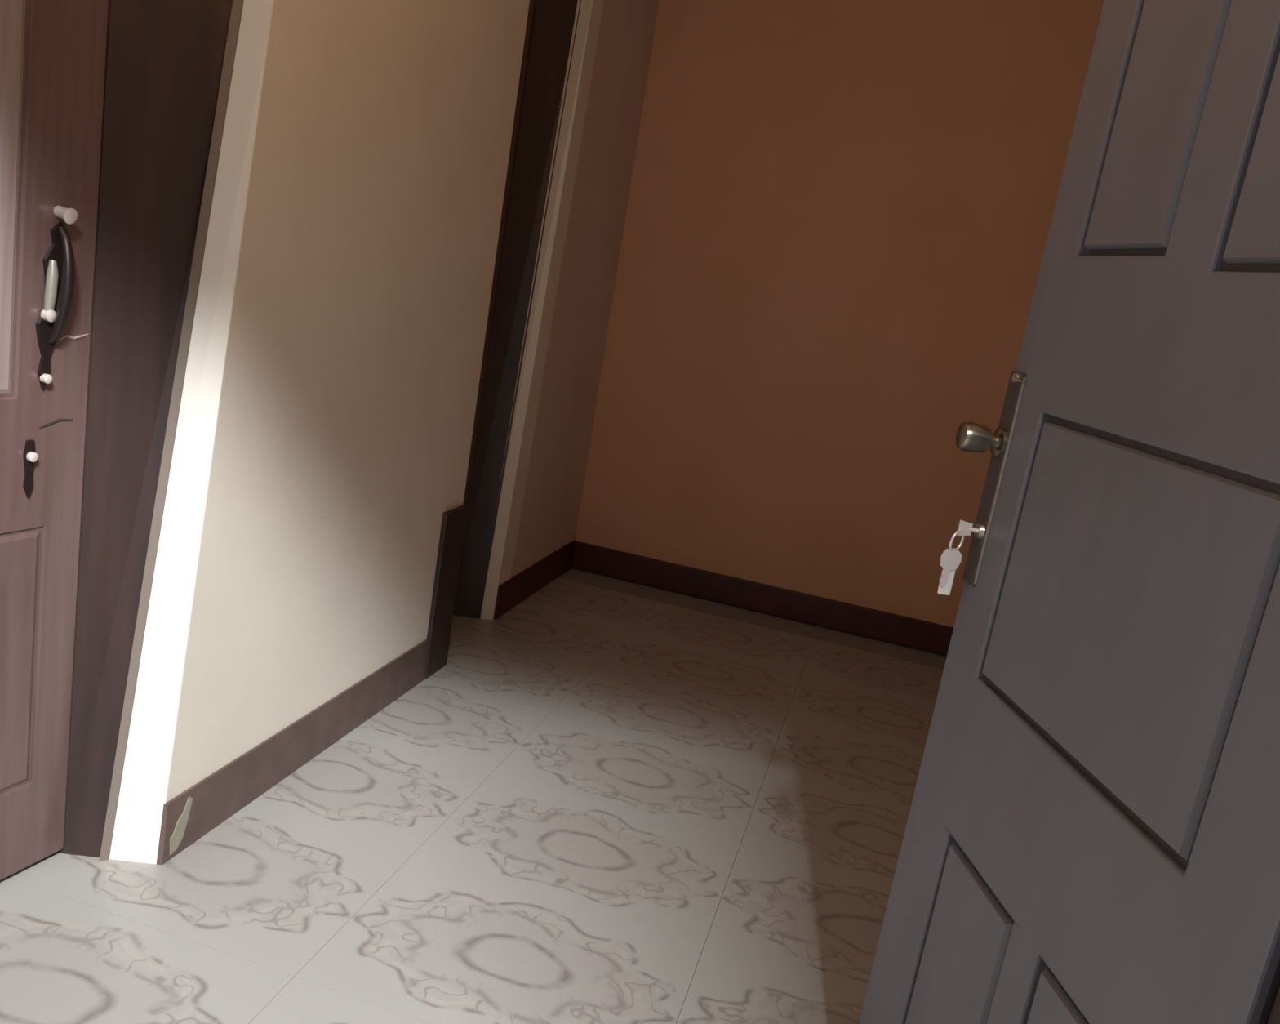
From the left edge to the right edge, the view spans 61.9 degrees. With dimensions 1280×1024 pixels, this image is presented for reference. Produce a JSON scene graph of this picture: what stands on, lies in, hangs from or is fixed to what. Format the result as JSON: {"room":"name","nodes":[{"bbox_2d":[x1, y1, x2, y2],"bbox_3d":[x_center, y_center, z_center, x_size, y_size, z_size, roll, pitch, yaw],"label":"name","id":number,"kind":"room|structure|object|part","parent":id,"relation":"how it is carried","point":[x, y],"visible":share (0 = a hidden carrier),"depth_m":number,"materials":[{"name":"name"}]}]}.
{"room":"hallway","nodes":[
{"label":"hallway","id":0,"kind":"room"},
{"bbox_2d":[109,0,659,863],"bbox_3d":[-0.728,-0.688,2.322,0.387,2.500,3.880,12,13,13],"label":"wall","id":1,"kind":"structure","parent":0,"point":[323,438],"depth_m":2.28,"materials":[{"name":"beige paint"}]},
{"bbox_2d":[0,0,108,879],"bbox_3d":[-1.034,-0.298,1.401,0.081,2.020,0.760,14,13,19],"label":"door","id":2,"kind":"structure","parent":1,"relation":"in","point":[53,52],"depth_m":1.70,"materials":[{"name":"brown wood"}]},
{"bbox_3d":[-0.983,-0.652,1.307,0.008,1.048,0.512,14,13,19],"label":"panel","id":3,"kind":"part","parent":2,"relation":"part of","materials":[{"name":"brown wood"}]},
{"bbox_3d":[-1.132,0.290,1.545,0.008,0.453,0.574,14,13,19],"label":"panel","id":4,"kind":"part","parent":2,"relation":"part of","materials":[{"name":"brown wood"}]},
{"bbox_3d":[-0.979,-0.069,1.709,0.006,0.095,0.020,14,13,19],"label":"keyhole plate","id":5,"kind":"part","parent":2,"relation":"part of","materials":[{"name":"black metal"}]},
{"bbox_3d":[-0.927,-0.324,1.677,0.007,0.263,0.048,14,13,19],"label":"plate","id":6,"kind":"part","parent":2,"relation":"part of","materials":[{"name":"black metal"}]},
{"bbox_2d":[57,0,244,861],"bbox_3d":[-1.010,-0.332,1.526,0.348,2.060,1.100,12,13,13],"label":"door frame","id":7,"kind":"structure","parent":1,"relation":"attached to","point":[169,64],"depth_m":1.82,"materials":[{"name":"brown wood"}]},
{"bbox_2d":[156,639,428,864],"bbox_3d":[-0.744,0.507,2.488,0.012,0.120,1.092,12,13,13],"label":"baseboard","id":8,"kind":"structure","parent":1,"relation":"attached to","point":[189,815],"depth_m":2.32,"materials":[{"name":"brown paint"}]},
{"bbox_2d":[424,504,467,679],"bbox_3d":[-0.565,0.225,3.039,0.033,0.488,0.138,12,13,13],"label":"trim","id":9,"kind":"structure","parent":1,"relation":"attached to","point":[453,521],"depth_m":3.02,"materials":[{"name":"brown wood"}]},
{"bbox_2d":[462,0,534,506],"bbox_3d":[-0.534,-0.605,3.174,0.040,2.020,0.420,12,13,13],"label":"door","id":10,"kind":"structure","parent":1,"relation":"in","point":[531,9],"depth_m":3.31,"materials":[{"name":"brown wood"}]},
{"bbox_2d":[453,0,581,618],"bbox_3d":[-0.552,-0.637,3.258,0.332,2.060,0.585,12,13,13],"label":"door frame","id":11,"kind":"structure","parent":1,"relation":"attached to","point":[553,20],"depth_m":3.38,"materials":[{"name":"brown wood"}]},
{"bbox_2d":[493,539,575,619],"bbox_3d":[-0.379,0.239,3.987,0.010,0.118,0.818,12,13,13],"label":"baseboard","id":12,"kind":"structure","parent":1,"relation":"attached to","point":[525,584],"depth_m":3.92,"materials":[{"name":"red paint"}]},
{"bbox_2d":[0,567,946,1023],"bbox_3d":[0.434,0.863,2.345,3.240,0.120,4.000,12,13,13],"label":"floor","id":13,"kind":"structure","parent":0,"point":[611,800],"depth_m":2.23,"materials":[{"name":"grey tile"}]},
{"bbox_2d":[574,0,1104,626],"bbox_3d":[1.144,-0.724,3.914,3.240,2.500,0.120,12,13,13],"label":"wall","id":14,"kind":"structure","parent":0,"point":[839,213],"depth_m":3.96,"materials":[{"name":"orange paint"}]},
{"bbox_2d":[572,540,953,655],"bbox_3d":[0.489,0.340,4.206,1.610,0.112,0.014,12,13,13],"label":"baseboard","id":15,"kind":"structure","parent":14,"relation":"attached to","point":[896,628],"depth_m":4.20,"materials":[{"name":"red paint"}]},
{"bbox_3d":[1.013,-0.305,1.922,0.120,2.500,3.880,12,13,13],"label":"wall","id":16,"kind":"structure","parent":0,"visible":0},
{"bbox_2d":[858,0,1279,1023],"bbox_3d":[0.495,0.021,1.106,0.102,2.030,0.685,8,12,-7],"label":"door","id":17,"kind":"structure","parent":16,"relation":"in","point":[1091,835],"depth_m":1.11,"materials":[{"name":"grey wood"}]},
{"bbox_2d":[937,520,977,595],"bbox_3d":[0.425,0.062,1.438,0.045,0.105,0.017,5,13,-19],"label":"keys","id":18,"kind":"object","parent":17,"relation":"hanging from","point":[950,558],"visible":1,"depth_m":1.43,"materials":[{"name":"silver metal"}]},
{"bbox_3d":[0.391,0.644,1.363,0.011,0.389,0.180,8,12,-8],"label":"panel","id":19,"kind":"part","parent":17,"relation":"part of","materials":[{"name":"wood"}]},
{"bbox_3d":[0.449,-0.097,1.406,0.058,0.040,0.040,8,12,-7],"label":"knob","id":20,"kind":"part","parent":17,"relation":"part of","materials":[{"name":"silver metal"}]},
{"bbox_3d":[0.472,-0.043,1.423,0.006,0.290,0.036,8,12,-8],"label":"lock plate","id":21,"kind":"part","parent":17,"relation":"part of","materials":[{"name":"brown metal"}]},
{"bbox_3d":[0.416,0.704,1.109,0.011,0.391,0.185,8,12,-7],"label":"panel","id":22,"kind":"part","parent":17,"relation":"part of","materials":[{"name":"wood"}]},
{"bbox_3d":[0.497,0.101,1.137,0.011,0.336,0.443,8,12,-7],"label":"panel","id":23,"kind":"part","parent":17,"relation":"part of","materials":[{"name":"wood"}]},
{"bbox_3d":[0.593,-0.587,1.136,0.011,0.603,0.168,8,12,-8],"label":"panel","id":24,"kind":"part","parent":17,"relation":"part of","materials":[{"name":"wood"}]},
{"bbox_3d":[0.619,-0.514,0.861,0.011,0.618,0.196,8,12,-8],"label":"panel","id":25,"kind":"part","parent":17,"relation":"part of","materials":[{"name":"wood"}]},
{"bbox_2d":[1266,986,1279,1023],"bbox_3d":[0.721,0.048,1.085,0.171,2.080,0.860,12,13,13],"label":"door frame","id":26,"kind":"structure","parent":16,"relation":"attached to","point":[1274,1017],"depth_m":0.84,"materials":[{"name":"wood"}]}
]}

